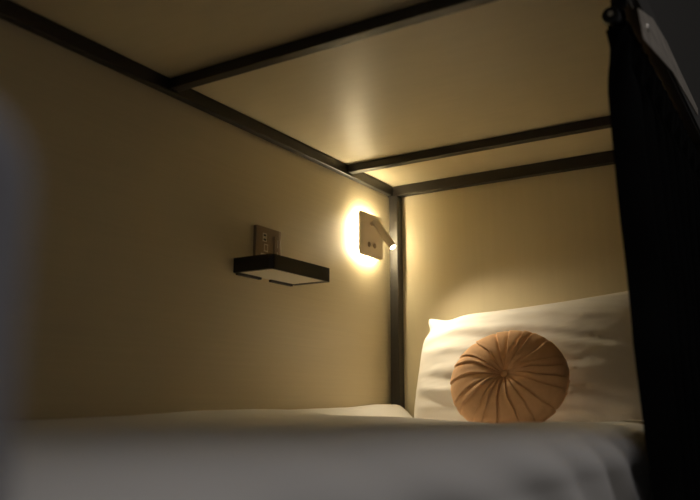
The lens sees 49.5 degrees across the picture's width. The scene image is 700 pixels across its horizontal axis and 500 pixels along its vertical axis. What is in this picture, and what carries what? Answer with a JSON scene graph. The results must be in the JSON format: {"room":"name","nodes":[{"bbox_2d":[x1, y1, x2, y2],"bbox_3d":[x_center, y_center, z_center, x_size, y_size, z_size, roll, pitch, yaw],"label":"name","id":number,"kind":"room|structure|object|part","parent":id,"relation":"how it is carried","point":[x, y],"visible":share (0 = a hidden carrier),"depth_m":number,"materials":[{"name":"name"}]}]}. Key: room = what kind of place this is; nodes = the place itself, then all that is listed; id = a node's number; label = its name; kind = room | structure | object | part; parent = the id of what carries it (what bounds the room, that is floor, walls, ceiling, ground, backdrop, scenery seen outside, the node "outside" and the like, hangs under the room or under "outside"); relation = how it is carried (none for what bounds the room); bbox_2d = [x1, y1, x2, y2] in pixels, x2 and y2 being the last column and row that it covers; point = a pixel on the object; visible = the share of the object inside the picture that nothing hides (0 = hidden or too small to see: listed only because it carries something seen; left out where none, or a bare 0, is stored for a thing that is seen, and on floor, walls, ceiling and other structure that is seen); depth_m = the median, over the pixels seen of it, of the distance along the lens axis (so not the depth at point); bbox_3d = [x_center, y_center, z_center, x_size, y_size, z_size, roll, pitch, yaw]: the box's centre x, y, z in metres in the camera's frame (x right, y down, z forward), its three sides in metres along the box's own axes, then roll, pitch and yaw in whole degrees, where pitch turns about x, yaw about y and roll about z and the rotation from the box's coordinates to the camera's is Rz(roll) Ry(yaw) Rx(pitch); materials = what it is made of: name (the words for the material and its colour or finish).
{"room":"dormitory","nodes":[
{"label":"dormitory","id":0,"kind":"room"},
{"bbox_2d":[0,18,390,419],"bbox_3d":[-0.576,-0.222,1.585,0.040,2.150,2.762,-7,-13,31],"label":"wall","id":1,"kind":"structure","parent":0,"point":[144,202],"depth_m":1.76,"materials":[{"name":"white paint"}]},
{"bbox_2d":[253,225,280,255],"bbox_3d":[-0.224,-0.011,2.072,0.011,0.100,0.111,-7,-13,31],"label":"wall socket","id":2,"kind":"object","parent":1,"relation":"attached to","point":[265,240],"visible":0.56,"depth_m":2.06,"materials":[{"name":"brown"}]},
{"bbox_2d":[274,237,278,254],"bbox_3d":[-0.204,-0.006,2.097,0.003,0.057,0.021,-7,-13,31],"label":"rocker switch","id":3,"kind":"object","parent":2,"relation":"attached to","point":[276,239],"depth_m":2.10,"materials":[{"name":"beige plastic"}]},
{"bbox_2d":[233,254,329,286],"bbox_3d":[-0.176,0.057,2.029,0.124,0.043,0.268,-7,-13,31],"label":"wall shelf","id":4,"kind":"object","parent":1,"relation":"attached to","point":[278,269],"visible":1,"depth_m":1.97,"materials":[{"name":"black metal"}]},
{"bbox_2d":[354,211,395,259],"bbox_3d":[0.100,-0.051,2.506,0.122,0.144,0.149,-7,-13,31],"label":"wall lamp","id":5,"kind":"object","parent":1,"relation":"attached to","point":[370,233],"visible":1,"depth_m":2.49,"materials":[{"name":"beige"}]},
{"bbox_3d":[0.070,-0.048,2.524,0.008,0.144,0.149,-7,-13,31],"label":"plate","id":6,"kind":"part","parent":5,"relation":"part of","materials":[{"name":"beige"}]},
{"bbox_2d":[10,0,612,186],"bbox_3d":[-0.132,-0.506,1.336,1.031,0.022,2.722,-7,-13,31],"label":"ceiling","id":7,"kind":"structure","parent":0,"point":[498,68],"depth_m":1.75,"materials":[{"name":"paint"}]},
{"bbox_2d":[401,164,627,417],"bbox_3d":[0.596,-0.052,2.443,1.031,2.150,0.040,-7,-13,31],"label":"wall","id":8,"kind":"structure","parent":0,"point":[557,237],"depth_m":2.47,"materials":[{"name":"white paint"}]},
{"bbox_2d":[648,0,699,113],"bbox_3d":[0.766,-0.839,1.870,0.009,0.829,4.350,-7,-13,31],"label":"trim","id":9,"kind":"structure","parent":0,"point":[678,21],"depth_m":1.97,"materials":[{"name":"grey"}]},
{"bbox_3d":[0.854,0.667,0.408,3.507,0.050,6.200,-7,-13,31],"label":"floor","id":10,"kind":"structure","parent":0,"visible":0},
{"bbox_2d":[0,115,30,499],"bbox_3d":[-0.236,0.231,-0.023,0.028,0.636,0.489,-7,-13,31],"label":"panel","id":11,"kind":"object","parent":10,"relation":"on","point":[15,179],"visible":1,"depth_m":0.22,"materials":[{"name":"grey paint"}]},
{"bbox_2d":[0,0,699,408],"bbox_3d":[-0.111,0.130,1.227,1.048,1.320,2.672,-7,-13,31],"label":"frame","id":12,"kind":"object","parent":10,"relation":"on","point":[645,26],"visible":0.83,"depth_m":1.89,"materials":[{"name":"black metal"}]},
{"bbox_3d":[-0.554,-0.426,1.600,0.022,0.034,2.642,-7,-13,31],"label":"wall rail","id":13,"kind":"part","parent":12,"relation":"part of","materials":[{"name":"black metal"}]},
{"bbox_3d":[0.162,0.429,2.575,0.033,1.257,0.038,-7,-13,31],"label":"corner post","id":14,"kind":"part","parent":12,"relation":"part of","materials":[{"name":"black metal"}]},
{"bbox_3d":[0.564,-0.254,2.461,0.997,0.036,0.028,-7,-13,31],"label":"head rail","id":15,"kind":"part","parent":12,"relation":"part of","materials":[{"name":"black metal"}]},
{"bbox_2d":[602,0,633,27],"bbox_3d":[0.725,-0.352,1.752,0.044,0.067,0.996,-7,-13,31],"label":"curtain rod","id":16,"kind":"object","parent":12,"relation":"attached to","point":[611,16],"visible":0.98,"depth_m":1.34,"materials":[{"name":"black metal"}]},
{"bbox_3d":[0.729,-0.333,1.758,0.022,0.022,0.977,-7,-13,31],"label":"rod","id":17,"kind":"part","parent":16,"relation":"part of","materials":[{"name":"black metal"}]},
{"bbox_2d":[606,9,699,499],"bbox_3d":[0.722,0.217,1.630,0.052,1.207,0.973,-7,-13,31],"label":"curtain","id":18,"kind":"object","parent":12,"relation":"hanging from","point":[657,163],"visible":1,"depth_m":1.35,"materials":[{"name":"black fabric"}]},
{"bbox_3d":[0.309,-0.530,1.092,0.036,0.026,2.671,-7,-13,31],"label":"rail","id":19,"kind":"part","parent":12,"relation":"part of","materials":[{"name":"black metal"}]},
{"bbox_3d":[0.327,-0.545,1.083,0.006,0.051,2.671,-7,-13,31],"label":"rail","id":20,"kind":"part","parent":12,"relation":"part of","materials":[{"name":"black metal"}]},
{"bbox_3d":[0.727,-0.386,1.701,0.002,0.120,0.785,-7,-13,31],"label":"gusset plate","id":21,"kind":"part","parent":12,"relation":"part of","materials":[{"name":"grey metal"}]},
{"bbox_3d":[1.002,0.323,2.065,0.036,1.268,0.038,-7,-13,31],"label":"post","id":22,"kind":"part","parent":12,"relation":"part of","materials":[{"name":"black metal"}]},
{"bbox_3d":[-0.169,0.460,1.207,0.880,0.221,2.565,-7,-13,31],"label":"mattress","id":23,"kind":"object","parent":12,"relation":"on","visible":0},
{"bbox_2d":[5,404,651,499],"bbox_3d":[-0.113,0.406,1.185,1.026,0.310,2.574,-7,-13,31],"label":"duvet","id":24,"kind":"object","parent":23,"relation":"on","point":[374,451],"visible":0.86,"depth_m":0.67,"materials":[{"name":"white fabric"}]},
{"bbox_2d":[450,330,569,422],"bbox_3d":[0.428,0.353,2.058,0.326,0.278,0.181,-5,-12,22],"label":"round cushion","id":25,"kind":"object","parent":24,"relation":"on","point":[510,376],"visible":0.88,"depth_m":2.01,"materials":[{"name":"orange fabric"}]},
{"bbox_2d":[414,291,642,421],"bbox_3d":[0.541,0.326,2.240,0.754,0.407,0.190,-7,-13,33],"label":"pillow","id":26,"kind":"object","parent":24,"relation":"on","point":[593,335],"visible":0.46,"depth_m":2.14,"materials":[{"name":"white fabric"}]}
]}

